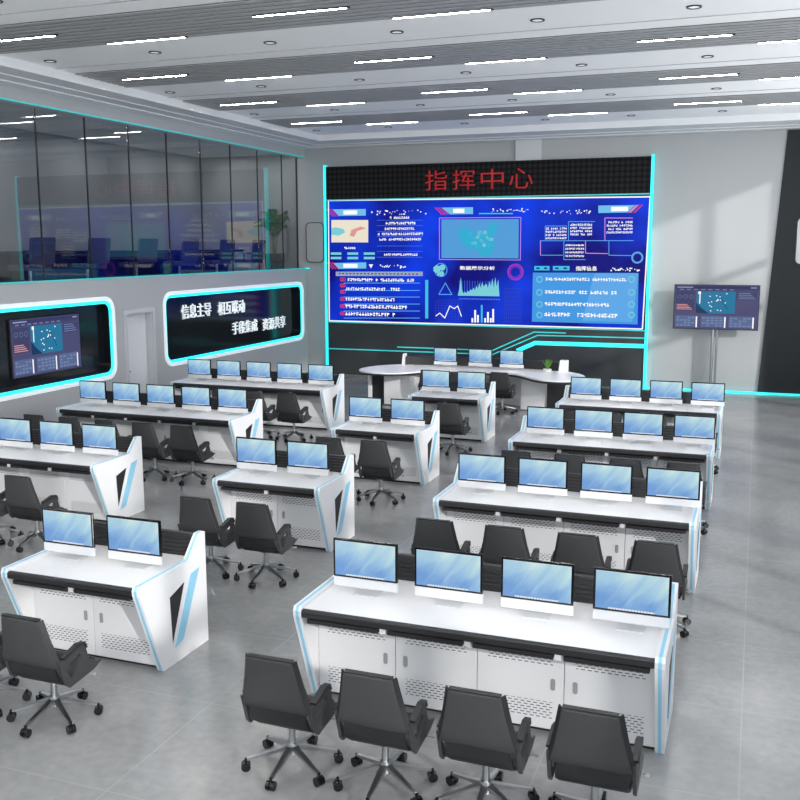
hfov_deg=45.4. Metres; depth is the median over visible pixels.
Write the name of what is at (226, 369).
computer monitor
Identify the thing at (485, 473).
computer monitor
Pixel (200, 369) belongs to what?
computer monitor
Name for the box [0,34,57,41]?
lamp
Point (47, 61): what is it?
recessed light
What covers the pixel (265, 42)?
recessed light
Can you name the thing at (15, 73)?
ceiling
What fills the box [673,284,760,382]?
display stand
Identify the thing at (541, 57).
lamp
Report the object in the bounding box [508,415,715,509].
console desk
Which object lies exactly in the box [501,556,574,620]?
computer monitor
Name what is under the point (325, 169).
light
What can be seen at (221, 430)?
console desk
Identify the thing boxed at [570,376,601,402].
computer monitor
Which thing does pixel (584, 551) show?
swivel chair
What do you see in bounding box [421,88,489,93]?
lamp
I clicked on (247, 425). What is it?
light
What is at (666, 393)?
computer monitor
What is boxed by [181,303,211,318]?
slogan lettering
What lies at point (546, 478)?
computer monitor
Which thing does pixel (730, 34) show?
lamp
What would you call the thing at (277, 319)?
slogan lettering
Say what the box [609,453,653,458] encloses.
keyboard tray
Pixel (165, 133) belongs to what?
window frame
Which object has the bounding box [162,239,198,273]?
chair
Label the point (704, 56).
recessed light
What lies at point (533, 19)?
recessed light
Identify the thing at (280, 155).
window
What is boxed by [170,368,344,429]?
console desk
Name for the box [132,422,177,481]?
swivel chair
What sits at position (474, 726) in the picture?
swivel chair
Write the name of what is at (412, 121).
lamp
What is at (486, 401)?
panel
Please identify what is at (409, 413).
computer monitor
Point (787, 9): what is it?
trim
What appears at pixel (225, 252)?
chair
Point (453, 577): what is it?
computer monitor
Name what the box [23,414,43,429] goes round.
swivel chair
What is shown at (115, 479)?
light
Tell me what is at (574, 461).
swivel chair
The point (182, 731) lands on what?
floor
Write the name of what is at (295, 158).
trim
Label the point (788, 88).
trim
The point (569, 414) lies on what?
swivel chair
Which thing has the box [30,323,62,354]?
picture
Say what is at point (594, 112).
lamp
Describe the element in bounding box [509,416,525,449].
panel
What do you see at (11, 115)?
ceiling
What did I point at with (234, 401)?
computer monitor
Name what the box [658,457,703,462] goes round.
keyboard tray
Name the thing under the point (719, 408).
light
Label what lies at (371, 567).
computer monitor
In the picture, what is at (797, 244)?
wall plaque
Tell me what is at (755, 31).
ceiling panel
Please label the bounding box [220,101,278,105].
lamp
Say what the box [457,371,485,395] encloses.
computer monitor
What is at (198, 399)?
computer monitor
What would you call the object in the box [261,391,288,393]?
keyboard tray
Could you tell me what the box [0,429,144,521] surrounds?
console desk
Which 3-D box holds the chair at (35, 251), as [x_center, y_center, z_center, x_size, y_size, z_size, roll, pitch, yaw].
[-6.564,-2.407,17.043,0.618,0.970,0.620,3,10,20]
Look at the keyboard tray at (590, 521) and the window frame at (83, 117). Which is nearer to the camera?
the keyboard tray at (590, 521)
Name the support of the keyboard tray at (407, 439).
on the console desk at (417, 448)
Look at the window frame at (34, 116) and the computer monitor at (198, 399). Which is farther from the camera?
the window frame at (34, 116)
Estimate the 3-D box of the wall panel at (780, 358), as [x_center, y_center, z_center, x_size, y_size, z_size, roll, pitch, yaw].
[9.108,-2.899,20.564,2.370,5.700,0.050,3,10,20]
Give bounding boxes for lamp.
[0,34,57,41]
[106,36,187,44]
[122,74,188,79]
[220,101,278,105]
[225,75,293,80]
[252,6,349,16]
[291,121,343,123]
[306,102,366,105]
[354,56,434,62]
[367,121,419,124]
[392,8,493,18]
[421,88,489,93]
[465,57,547,63]
[469,111,528,114]
[514,89,583,93]
[548,112,608,115]
[637,33,735,41]
[659,73,739,78]
[674,100,742,104]
[758,39,799,43]
[758,77,799,79]
[758,102,799,104]
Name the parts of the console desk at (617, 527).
panel, door, door, louvred rail, door, door, panel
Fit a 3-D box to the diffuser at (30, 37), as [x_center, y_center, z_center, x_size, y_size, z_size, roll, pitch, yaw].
[-4.845,-4.565,12.105,1.155,0.001,0.028,3,10,20]
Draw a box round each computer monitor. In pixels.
[0,417,32,451]
[39,420,74,454]
[42,507,95,560]
[79,380,106,406]
[81,423,117,458]
[106,515,162,569]
[112,382,140,408]
[146,384,174,410]
[181,386,210,413]
[188,359,211,380]
[217,360,240,382]
[217,388,247,415]
[236,437,276,474]
[246,361,270,383]
[277,363,301,385]
[287,440,328,479]
[308,364,333,387]
[333,537,397,597]
[349,396,381,425]
[391,398,424,428]
[415,546,483,608]
[422,370,449,393]
[434,347,456,366]
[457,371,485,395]
[458,453,505,494]
[469,349,491,368]
[500,350,523,370]
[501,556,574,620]
[518,457,567,499]
[527,406,564,437]
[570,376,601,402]
[574,409,612,441]
[580,462,632,505]
[592,566,671,633]
[609,378,641,404]
[623,411,663,444]
[645,467,700,511]
[649,380,682,406]
[673,414,715,447]
[691,382,724,408]
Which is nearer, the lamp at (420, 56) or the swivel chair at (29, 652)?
the swivel chair at (29, 652)
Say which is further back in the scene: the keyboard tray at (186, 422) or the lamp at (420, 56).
the keyboard tray at (186, 422)
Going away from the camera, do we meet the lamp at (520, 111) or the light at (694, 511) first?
the light at (694, 511)
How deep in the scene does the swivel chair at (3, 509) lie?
10.71 m
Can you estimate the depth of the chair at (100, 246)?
18.33 m
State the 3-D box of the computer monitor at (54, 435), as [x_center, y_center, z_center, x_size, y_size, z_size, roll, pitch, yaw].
[-4.169,0.455,11.751,0.500,0.410,0.185,3,10,20]
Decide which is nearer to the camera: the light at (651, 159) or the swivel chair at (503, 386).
the swivel chair at (503, 386)
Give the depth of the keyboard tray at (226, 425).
14.05 m
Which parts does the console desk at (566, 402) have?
panel, louvred rail, door, panel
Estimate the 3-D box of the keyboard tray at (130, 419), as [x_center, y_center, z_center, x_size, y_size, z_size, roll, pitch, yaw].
[-3.868,0.290,14.607,0.540,0.032,0.262,3,10,20]
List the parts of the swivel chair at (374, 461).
armrest, leg, backrest, leg, seat, gas post, leg, leg, armrest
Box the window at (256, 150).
[256,150,267,269]
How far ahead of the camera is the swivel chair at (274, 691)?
5.81 m
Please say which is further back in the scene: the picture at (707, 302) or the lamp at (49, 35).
the picture at (707, 302)
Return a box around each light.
[2,550,47,614]
[44,60,55,62]
[91,436,137,514]
[134,532,199,670]
[149,51,160,53]
[214,468,239,520]
[229,399,258,447]
[264,41,276,44]
[295,577,333,692]
[316,455,349,551]
[321,374,340,429]
[323,165,328,364]
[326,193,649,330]
[390,30,403,33]
[415,410,436,484]
[435,472,457,518]
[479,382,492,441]
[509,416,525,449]
[530,18,544,21]
[556,385,567,407]
[643,154,654,388]
[658,583,674,753]
[686,5,701,9]
[690,508,697,592]
[701,55,713,57]
[706,445,711,509]
[717,406,721,458]
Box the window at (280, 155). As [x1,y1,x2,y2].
[280,155,288,268]
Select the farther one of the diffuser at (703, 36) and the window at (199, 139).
the window at (199, 139)
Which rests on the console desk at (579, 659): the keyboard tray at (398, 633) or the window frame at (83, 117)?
the keyboard tray at (398, 633)
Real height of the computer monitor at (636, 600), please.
0.410 m
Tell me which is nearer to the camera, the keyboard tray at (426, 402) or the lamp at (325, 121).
the keyboard tray at (426, 402)
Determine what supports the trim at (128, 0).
attached to the ceiling panel at (8, 6)
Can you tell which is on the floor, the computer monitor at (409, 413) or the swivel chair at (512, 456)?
the swivel chair at (512, 456)
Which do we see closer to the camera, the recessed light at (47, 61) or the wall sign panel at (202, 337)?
the recessed light at (47, 61)
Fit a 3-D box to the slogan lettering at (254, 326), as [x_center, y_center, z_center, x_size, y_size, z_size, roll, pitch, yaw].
[-3.613,-1.711,22.301,0.030,0.290,1.160,3,10,20]
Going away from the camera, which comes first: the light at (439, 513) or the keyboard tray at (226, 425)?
the light at (439, 513)
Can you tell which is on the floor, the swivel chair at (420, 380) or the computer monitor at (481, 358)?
the swivel chair at (420, 380)
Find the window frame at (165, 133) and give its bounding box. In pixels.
[165,133,183,273]
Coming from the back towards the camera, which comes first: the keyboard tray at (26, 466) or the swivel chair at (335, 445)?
the swivel chair at (335, 445)
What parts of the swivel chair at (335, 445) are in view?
backrest, armrest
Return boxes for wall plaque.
[306,222,323,262]
[795,218,799,264]
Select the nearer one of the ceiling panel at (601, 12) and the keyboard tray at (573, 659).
the keyboard tray at (573, 659)
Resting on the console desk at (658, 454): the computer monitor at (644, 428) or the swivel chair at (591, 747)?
the computer monitor at (644, 428)
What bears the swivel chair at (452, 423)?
on the floor
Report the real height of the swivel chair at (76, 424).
0.841 m
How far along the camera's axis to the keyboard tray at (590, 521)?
9.05 m
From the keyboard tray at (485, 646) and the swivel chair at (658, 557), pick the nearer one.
the keyboard tray at (485, 646)
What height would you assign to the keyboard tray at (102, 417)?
0.032 m
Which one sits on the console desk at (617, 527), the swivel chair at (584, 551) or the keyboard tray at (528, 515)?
the keyboard tray at (528, 515)
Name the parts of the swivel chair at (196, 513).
backrest, seat, gas post, leg, leg, armrest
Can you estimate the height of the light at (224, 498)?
0.949 m
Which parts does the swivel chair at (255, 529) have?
armrest, leg, backrest, leg, gas post, seat, leg, leg, armrest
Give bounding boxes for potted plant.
[542,359,551,371]
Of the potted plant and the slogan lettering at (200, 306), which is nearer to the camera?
the potted plant
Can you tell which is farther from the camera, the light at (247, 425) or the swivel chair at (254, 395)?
the swivel chair at (254, 395)
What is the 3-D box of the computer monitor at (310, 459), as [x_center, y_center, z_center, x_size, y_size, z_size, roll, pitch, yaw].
[-0.981,0.649,10.502,0.500,0.410,0.185,3,10,20]
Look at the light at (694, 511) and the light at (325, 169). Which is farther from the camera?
the light at (325, 169)
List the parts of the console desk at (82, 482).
door, door, louvred rail, door, panel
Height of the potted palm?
1.756 m
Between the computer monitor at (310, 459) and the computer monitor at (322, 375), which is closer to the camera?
the computer monitor at (310, 459)
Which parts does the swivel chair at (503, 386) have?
backrest, seat, armrest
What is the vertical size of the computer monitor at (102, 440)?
0.410 m
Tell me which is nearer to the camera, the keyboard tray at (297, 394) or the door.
the keyboard tray at (297, 394)
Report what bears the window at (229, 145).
in the wall at (134, 292)
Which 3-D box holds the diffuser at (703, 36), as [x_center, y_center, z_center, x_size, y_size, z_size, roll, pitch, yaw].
[3.601,-4.583,12.126,1.155,0.001,0.028,3,10,20]
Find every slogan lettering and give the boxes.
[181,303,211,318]
[218,300,244,314]
[232,319,257,334]
[262,316,285,330]
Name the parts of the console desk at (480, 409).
panel, door, door, louvred rail, panel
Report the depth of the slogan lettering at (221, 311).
21.71 m
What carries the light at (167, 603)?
attached to the console desk at (156, 615)
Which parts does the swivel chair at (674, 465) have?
backrest, armrest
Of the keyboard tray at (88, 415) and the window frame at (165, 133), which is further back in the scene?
the window frame at (165, 133)
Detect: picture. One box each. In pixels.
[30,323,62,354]
[696,291,735,313]
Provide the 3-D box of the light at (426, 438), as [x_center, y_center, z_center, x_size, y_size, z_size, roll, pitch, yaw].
[0.372,0.685,13.328,0.022,0.949,0.891,3,10,20]
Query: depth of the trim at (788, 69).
15.81 m
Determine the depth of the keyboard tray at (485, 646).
6.18 m
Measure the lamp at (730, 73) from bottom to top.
0.041 m
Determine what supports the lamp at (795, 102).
attached to the trim at (784, 97)
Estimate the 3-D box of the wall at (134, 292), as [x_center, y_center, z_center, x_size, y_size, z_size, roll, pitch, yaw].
[-7.002,-0.178,13.223,0.220,2.710,25.660,3,10,20]
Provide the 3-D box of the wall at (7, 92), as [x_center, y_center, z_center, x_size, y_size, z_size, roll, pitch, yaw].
[-7.010,-4.670,12.503,0.220,0.790,25.660,3,10,20]
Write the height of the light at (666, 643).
0.949 m
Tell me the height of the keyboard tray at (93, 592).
0.032 m
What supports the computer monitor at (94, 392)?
on the console desk at (221, 430)
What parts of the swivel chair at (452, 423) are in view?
backrest, gas post, seat, armrest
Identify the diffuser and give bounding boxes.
[4,36,52,40]
[642,35,729,41]
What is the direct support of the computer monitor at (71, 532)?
on the console desk at (156, 615)
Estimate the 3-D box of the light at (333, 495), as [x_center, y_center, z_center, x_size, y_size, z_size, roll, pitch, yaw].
[-0.716,1.151,10.431,0.022,0.949,0.891,3,10,20]
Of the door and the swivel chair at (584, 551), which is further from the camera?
the door
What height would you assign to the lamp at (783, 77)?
0.041 m
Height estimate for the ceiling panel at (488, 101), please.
0.115 m
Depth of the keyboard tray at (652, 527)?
8.84 m
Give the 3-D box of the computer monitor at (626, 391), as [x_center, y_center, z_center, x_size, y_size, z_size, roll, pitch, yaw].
[3.640,-0.144,15.395,0.500,0.410,0.185,3,10,20]
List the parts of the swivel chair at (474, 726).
armrest, leg, leg, backrest, leg, seat, gas post, leg, leg, leg, armrest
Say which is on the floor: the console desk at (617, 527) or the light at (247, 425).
the console desk at (617, 527)
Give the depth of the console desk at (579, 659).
6.51 m
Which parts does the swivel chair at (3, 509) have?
seat, armrest, leg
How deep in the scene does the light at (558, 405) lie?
15.76 m
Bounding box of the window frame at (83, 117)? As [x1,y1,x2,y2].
[83,117,125,277]
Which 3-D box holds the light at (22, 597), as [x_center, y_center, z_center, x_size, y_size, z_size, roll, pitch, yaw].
[-2.953,1.553,7.950,0.022,0.949,0.891,3,10,20]
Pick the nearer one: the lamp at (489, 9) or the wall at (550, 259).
the lamp at (489, 9)
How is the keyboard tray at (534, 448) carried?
on the console desk at (658, 454)
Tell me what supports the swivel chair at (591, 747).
on the floor
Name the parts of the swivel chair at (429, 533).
backrest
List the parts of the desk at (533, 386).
leg, support panel, rail, modesty panel, support panel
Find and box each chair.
[0,490,23,544]
[0,631,31,716]
[1,613,103,737]
[4,475,66,552]
[7,237,55,280]
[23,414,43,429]
[58,416,81,432]
[67,238,110,277]
[95,419,131,436]
[118,239,157,275]
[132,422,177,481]
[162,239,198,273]
[168,425,215,485]
[178,496,243,579]
[201,240,234,271]
[212,389,217,396]
[233,501,298,588]
[234,240,265,270]
[240,653,343,791]
[247,391,279,438]
[275,392,312,442]
[315,436,360,494]
[333,668,437,799]
[356,440,405,505]
[411,517,470,554]
[418,370,421,389]
[434,685,539,799]
[437,402,472,455]
[450,371,456,380]
[479,524,539,564]
[489,372,517,414]
[501,450,530,467]
[546,704,649,799]
[550,532,611,575]
[554,454,584,472]
[565,410,573,418]
[609,458,645,477]
[613,412,621,421]
[625,539,691,637]
[666,462,708,534]
[714,433,719,474]
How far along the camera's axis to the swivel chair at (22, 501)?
10.33 m
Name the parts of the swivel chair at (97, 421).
backrest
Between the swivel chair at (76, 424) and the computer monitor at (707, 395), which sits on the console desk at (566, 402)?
the computer monitor at (707, 395)
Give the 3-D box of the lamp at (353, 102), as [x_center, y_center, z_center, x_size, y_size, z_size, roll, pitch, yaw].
[-1.177,-5.484,17.666,1.200,0.041,0.048,3,10,20]
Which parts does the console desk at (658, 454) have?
panel, door, door, louvred rail, door, door, panel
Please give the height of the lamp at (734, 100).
0.041 m
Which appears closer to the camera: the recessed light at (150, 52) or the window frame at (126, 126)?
the recessed light at (150, 52)
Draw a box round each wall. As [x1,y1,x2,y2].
[0,85,303,157]
[0,126,204,272]
[0,269,307,421]
[202,129,799,391]
[323,154,654,388]
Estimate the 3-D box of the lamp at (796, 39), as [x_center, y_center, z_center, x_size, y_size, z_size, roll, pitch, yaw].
[5.212,-4.621,12.217,1.200,0.041,0.048,3,10,20]
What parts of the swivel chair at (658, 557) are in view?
backrest, seat, armrest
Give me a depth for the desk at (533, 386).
19.71 m
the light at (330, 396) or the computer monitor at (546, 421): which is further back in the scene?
the light at (330, 396)
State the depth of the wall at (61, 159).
21.32 m
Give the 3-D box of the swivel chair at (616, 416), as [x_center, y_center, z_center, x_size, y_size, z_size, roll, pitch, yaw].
[3.167,0.556,14.430,0.586,0.841,0.646,3,10,20]
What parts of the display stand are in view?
gauge panel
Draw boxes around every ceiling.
[0,55,799,148]
[0,102,278,157]
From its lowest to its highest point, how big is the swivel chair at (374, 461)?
0.841 m
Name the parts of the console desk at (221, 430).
panel, door, door, door, louvred rail, door, door, panel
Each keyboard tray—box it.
[10,464,47,470]
[13,580,67,591]
[51,468,90,474]
[62,413,90,417]
[73,589,132,600]
[94,416,123,419]
[127,418,157,421]
[161,420,191,424]
[195,423,228,427]
[221,486,263,493]
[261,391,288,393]
[269,491,314,498]
[295,393,319,395]
[307,619,378,633]
[338,434,372,438]
[377,437,413,441]
[387,630,463,645]
[425,401,438,403]
[442,507,495,514]
[447,402,477,405]
[472,643,554,659]
[501,512,555,520]
[516,446,556,451]
[562,450,604,455]
[562,518,619,526]
[563,656,650,673]
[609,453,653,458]
[626,524,685,533]
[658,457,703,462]
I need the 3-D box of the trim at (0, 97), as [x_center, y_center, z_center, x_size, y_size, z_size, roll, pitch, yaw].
[-6.894,-2.894,12.745,0.020,2.825,25.660,3,10,20]
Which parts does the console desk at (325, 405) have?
panel, door, louvred rail, door, door, panel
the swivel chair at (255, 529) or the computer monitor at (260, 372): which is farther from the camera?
the computer monitor at (260, 372)
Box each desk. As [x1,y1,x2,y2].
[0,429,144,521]
[1,521,208,670]
[56,391,262,466]
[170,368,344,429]
[212,450,354,551]
[293,553,678,753]
[331,408,439,484]
[359,353,584,409]
[408,380,495,441]
[433,464,702,593]
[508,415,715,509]
[555,385,722,458]
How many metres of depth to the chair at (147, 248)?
19.76 m
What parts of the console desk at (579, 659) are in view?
panel, door, handle, handle, door, louvred rail, door, handle, handle, door, panel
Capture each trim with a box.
[0,0,136,14]
[0,97,304,283]
[0,297,117,401]
[57,9,797,68]
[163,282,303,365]
[168,56,799,97]
[183,62,799,110]
[255,88,796,117]
[261,92,799,127]
[295,158,298,267]
[515,139,541,160]
[645,387,799,395]
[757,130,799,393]
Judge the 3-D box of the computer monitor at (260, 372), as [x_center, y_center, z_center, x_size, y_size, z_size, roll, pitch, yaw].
[-2.590,-0.512,17.761,0.500,0.410,0.185,3,10,20]
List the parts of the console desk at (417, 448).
panel, door, door, louvred rail, panel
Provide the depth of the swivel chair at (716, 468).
13.81 m
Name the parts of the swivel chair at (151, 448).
backrest, leg, seat, gas post, armrest, leg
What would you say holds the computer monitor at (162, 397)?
on the console desk at (221, 430)
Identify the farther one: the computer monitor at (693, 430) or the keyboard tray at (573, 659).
the computer monitor at (693, 430)
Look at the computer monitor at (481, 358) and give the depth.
19.82 m
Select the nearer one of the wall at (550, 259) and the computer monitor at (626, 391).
the computer monitor at (626, 391)
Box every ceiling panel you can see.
[0,0,238,24]
[0,0,600,53]
[0,0,799,72]
[75,17,799,87]
[130,41,799,100]
[225,78,799,119]
[292,103,799,134]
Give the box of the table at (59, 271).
[0,249,243,282]
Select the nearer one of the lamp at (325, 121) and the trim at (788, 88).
the trim at (788, 88)
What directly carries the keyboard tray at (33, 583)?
on the console desk at (156, 615)
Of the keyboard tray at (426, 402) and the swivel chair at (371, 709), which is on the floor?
the swivel chair at (371, 709)
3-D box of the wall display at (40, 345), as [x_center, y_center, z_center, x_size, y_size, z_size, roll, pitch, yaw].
[-5.937,-0.928,16.057,0.049,0.960,1.680,3,10,20]
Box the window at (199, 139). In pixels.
[199,139,225,272]
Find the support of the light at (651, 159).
attached to the wall at (550, 259)
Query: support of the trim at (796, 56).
attached to the ceiling panel at (746, 52)
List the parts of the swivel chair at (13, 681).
armrest, leg, leg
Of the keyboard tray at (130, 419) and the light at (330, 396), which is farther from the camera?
the light at (330, 396)
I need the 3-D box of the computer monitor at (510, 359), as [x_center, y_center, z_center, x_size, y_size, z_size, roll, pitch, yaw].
[2.313,-0.824,19.647,0.500,0.410,0.185,3,10,20]
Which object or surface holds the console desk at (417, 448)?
on the floor
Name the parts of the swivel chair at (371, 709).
armrest, leg, leg, backrest, leg, gas post, seat, leg, leg, leg, armrest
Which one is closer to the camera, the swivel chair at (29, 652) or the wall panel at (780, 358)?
the swivel chair at (29, 652)
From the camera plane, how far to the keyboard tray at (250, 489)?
10.29 m
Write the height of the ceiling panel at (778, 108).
0.115 m
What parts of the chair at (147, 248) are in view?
armrest, seat, backrest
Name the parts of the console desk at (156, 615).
panel, door, handle, handle, door, louvred rail, panel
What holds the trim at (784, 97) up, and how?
attached to the ceiling at (15, 73)
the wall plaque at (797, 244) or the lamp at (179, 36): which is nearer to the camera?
the lamp at (179, 36)
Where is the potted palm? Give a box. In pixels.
[254,209,289,269]
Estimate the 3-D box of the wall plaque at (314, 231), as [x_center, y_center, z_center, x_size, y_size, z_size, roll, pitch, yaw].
[-2.175,-4.053,24.606,0.510,1.020,0.075,3,10,20]
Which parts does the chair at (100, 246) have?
armrest, seat, backrest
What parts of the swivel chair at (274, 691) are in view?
armrest, leg, backrest, leg, leg, seat, gas post, leg, leg, leg, armrest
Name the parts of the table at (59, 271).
leg, leg, leg, leg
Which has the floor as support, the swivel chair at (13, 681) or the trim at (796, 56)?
the swivel chair at (13, 681)
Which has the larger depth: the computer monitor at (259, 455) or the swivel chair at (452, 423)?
the swivel chair at (452, 423)
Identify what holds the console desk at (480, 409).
on the floor
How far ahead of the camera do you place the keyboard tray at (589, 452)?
12.12 m
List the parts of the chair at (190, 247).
armrest, seat, backrest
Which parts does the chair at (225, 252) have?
seat, backrest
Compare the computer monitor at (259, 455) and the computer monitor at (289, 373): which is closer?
the computer monitor at (259, 455)
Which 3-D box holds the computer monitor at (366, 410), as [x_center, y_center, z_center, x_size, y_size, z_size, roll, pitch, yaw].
[-0.463,0.150,13.607,0.500,0.410,0.185,3,10,20]
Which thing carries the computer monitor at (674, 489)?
on the console desk at (617, 527)
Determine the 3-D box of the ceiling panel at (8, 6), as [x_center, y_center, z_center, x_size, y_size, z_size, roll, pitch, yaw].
[-0.450,-4.157,8.991,12.470,0.115,1.590,3,10,20]
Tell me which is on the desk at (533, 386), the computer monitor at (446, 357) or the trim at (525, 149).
the computer monitor at (446, 357)
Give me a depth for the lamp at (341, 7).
10.71 m
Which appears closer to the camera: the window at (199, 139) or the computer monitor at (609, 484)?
the computer monitor at (609, 484)
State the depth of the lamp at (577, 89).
16.29 m
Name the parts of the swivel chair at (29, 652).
armrest, backrest, leg, leg, leg, seat, gas post, leg, leg, leg, armrest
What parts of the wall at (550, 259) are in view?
answer panel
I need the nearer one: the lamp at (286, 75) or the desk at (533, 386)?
the lamp at (286, 75)
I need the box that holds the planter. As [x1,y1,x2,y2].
[264,254,284,269]
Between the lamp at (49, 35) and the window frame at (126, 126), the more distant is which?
the window frame at (126, 126)
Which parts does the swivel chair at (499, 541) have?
backrest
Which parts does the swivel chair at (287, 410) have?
backrest, seat, armrest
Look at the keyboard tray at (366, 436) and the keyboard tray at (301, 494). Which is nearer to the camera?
the keyboard tray at (301, 494)
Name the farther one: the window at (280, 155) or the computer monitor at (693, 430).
the window at (280, 155)
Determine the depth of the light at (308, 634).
6.91 m
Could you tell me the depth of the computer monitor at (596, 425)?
12.44 m
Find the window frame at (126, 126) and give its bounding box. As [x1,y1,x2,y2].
[126,126,162,275]
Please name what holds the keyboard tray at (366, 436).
on the console desk at (417, 448)
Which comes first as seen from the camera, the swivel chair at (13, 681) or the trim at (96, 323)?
the swivel chair at (13, 681)
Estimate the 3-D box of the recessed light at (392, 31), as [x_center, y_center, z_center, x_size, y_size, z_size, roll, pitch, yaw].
[-0.038,-4.546,11.814,0.170,0.012,0.170,3,10,20]
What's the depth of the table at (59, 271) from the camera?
20.25 m
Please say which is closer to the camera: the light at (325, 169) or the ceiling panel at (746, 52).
the ceiling panel at (746, 52)
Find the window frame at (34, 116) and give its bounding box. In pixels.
[33,108,78,280]
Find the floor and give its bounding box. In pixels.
[0,372,799,799]
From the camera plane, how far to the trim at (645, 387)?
21.34 m
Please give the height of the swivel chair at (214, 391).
0.841 m
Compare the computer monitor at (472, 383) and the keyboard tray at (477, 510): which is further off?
the computer monitor at (472, 383)
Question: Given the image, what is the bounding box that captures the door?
[123,307,157,392]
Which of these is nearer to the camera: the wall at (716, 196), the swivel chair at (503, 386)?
the swivel chair at (503, 386)
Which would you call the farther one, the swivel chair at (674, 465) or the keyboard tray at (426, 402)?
the keyboard tray at (426, 402)
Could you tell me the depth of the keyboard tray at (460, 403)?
15.90 m
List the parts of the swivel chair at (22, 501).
armrest, backrest, leg, leg, seat, gas post, leg, armrest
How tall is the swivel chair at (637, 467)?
0.841 m
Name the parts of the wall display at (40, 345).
gauge panel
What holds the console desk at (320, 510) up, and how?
on the floor
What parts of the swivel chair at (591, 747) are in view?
armrest, leg, backrest, seat, gas post, leg, armrest, lever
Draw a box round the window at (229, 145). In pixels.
[229,145,246,270]
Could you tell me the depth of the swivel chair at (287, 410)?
16.13 m
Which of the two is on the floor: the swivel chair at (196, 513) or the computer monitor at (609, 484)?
the swivel chair at (196, 513)
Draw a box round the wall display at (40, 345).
[7,313,81,378]
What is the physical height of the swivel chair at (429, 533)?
0.841 m
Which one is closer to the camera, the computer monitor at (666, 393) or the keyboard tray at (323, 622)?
the keyboard tray at (323, 622)
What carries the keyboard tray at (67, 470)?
on the console desk at (82, 482)
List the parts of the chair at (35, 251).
armrest, seat, post, backrest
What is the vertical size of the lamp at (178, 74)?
0.041 m
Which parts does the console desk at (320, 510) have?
panel, door, door, louvred rail, panel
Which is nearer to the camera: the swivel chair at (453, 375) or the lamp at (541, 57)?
the lamp at (541, 57)
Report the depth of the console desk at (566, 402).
15.15 m
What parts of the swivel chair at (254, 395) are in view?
backrest, seat, armrest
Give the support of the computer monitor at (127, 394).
on the console desk at (221, 430)
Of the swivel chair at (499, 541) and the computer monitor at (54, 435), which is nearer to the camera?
the swivel chair at (499, 541)
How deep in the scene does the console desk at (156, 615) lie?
7.59 m
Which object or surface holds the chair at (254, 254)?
on the floor
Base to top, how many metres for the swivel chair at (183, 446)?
0.841 m
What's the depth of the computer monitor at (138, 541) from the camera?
7.52 m
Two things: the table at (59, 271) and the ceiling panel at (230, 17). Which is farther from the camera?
the table at (59, 271)
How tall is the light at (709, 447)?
0.949 m
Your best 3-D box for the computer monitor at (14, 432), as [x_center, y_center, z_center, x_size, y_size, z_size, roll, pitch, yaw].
[-4.763,0.421,11.969,0.500,0.410,0.185,3,10,20]
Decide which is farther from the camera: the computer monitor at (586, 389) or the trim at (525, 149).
the trim at (525, 149)
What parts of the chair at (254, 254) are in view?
seat, backrest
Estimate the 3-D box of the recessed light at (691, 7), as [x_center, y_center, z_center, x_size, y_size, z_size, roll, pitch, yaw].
[3.262,-4.358,10.604,0.170,0.012,0.170,3,10,20]
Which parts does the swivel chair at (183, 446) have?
armrest, leg, backrest, leg, seat, gas post, leg, leg, armrest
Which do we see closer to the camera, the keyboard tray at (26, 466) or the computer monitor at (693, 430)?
the keyboard tray at (26, 466)
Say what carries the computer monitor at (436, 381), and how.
on the console desk at (480, 409)
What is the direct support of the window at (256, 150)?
in the wall at (134, 292)

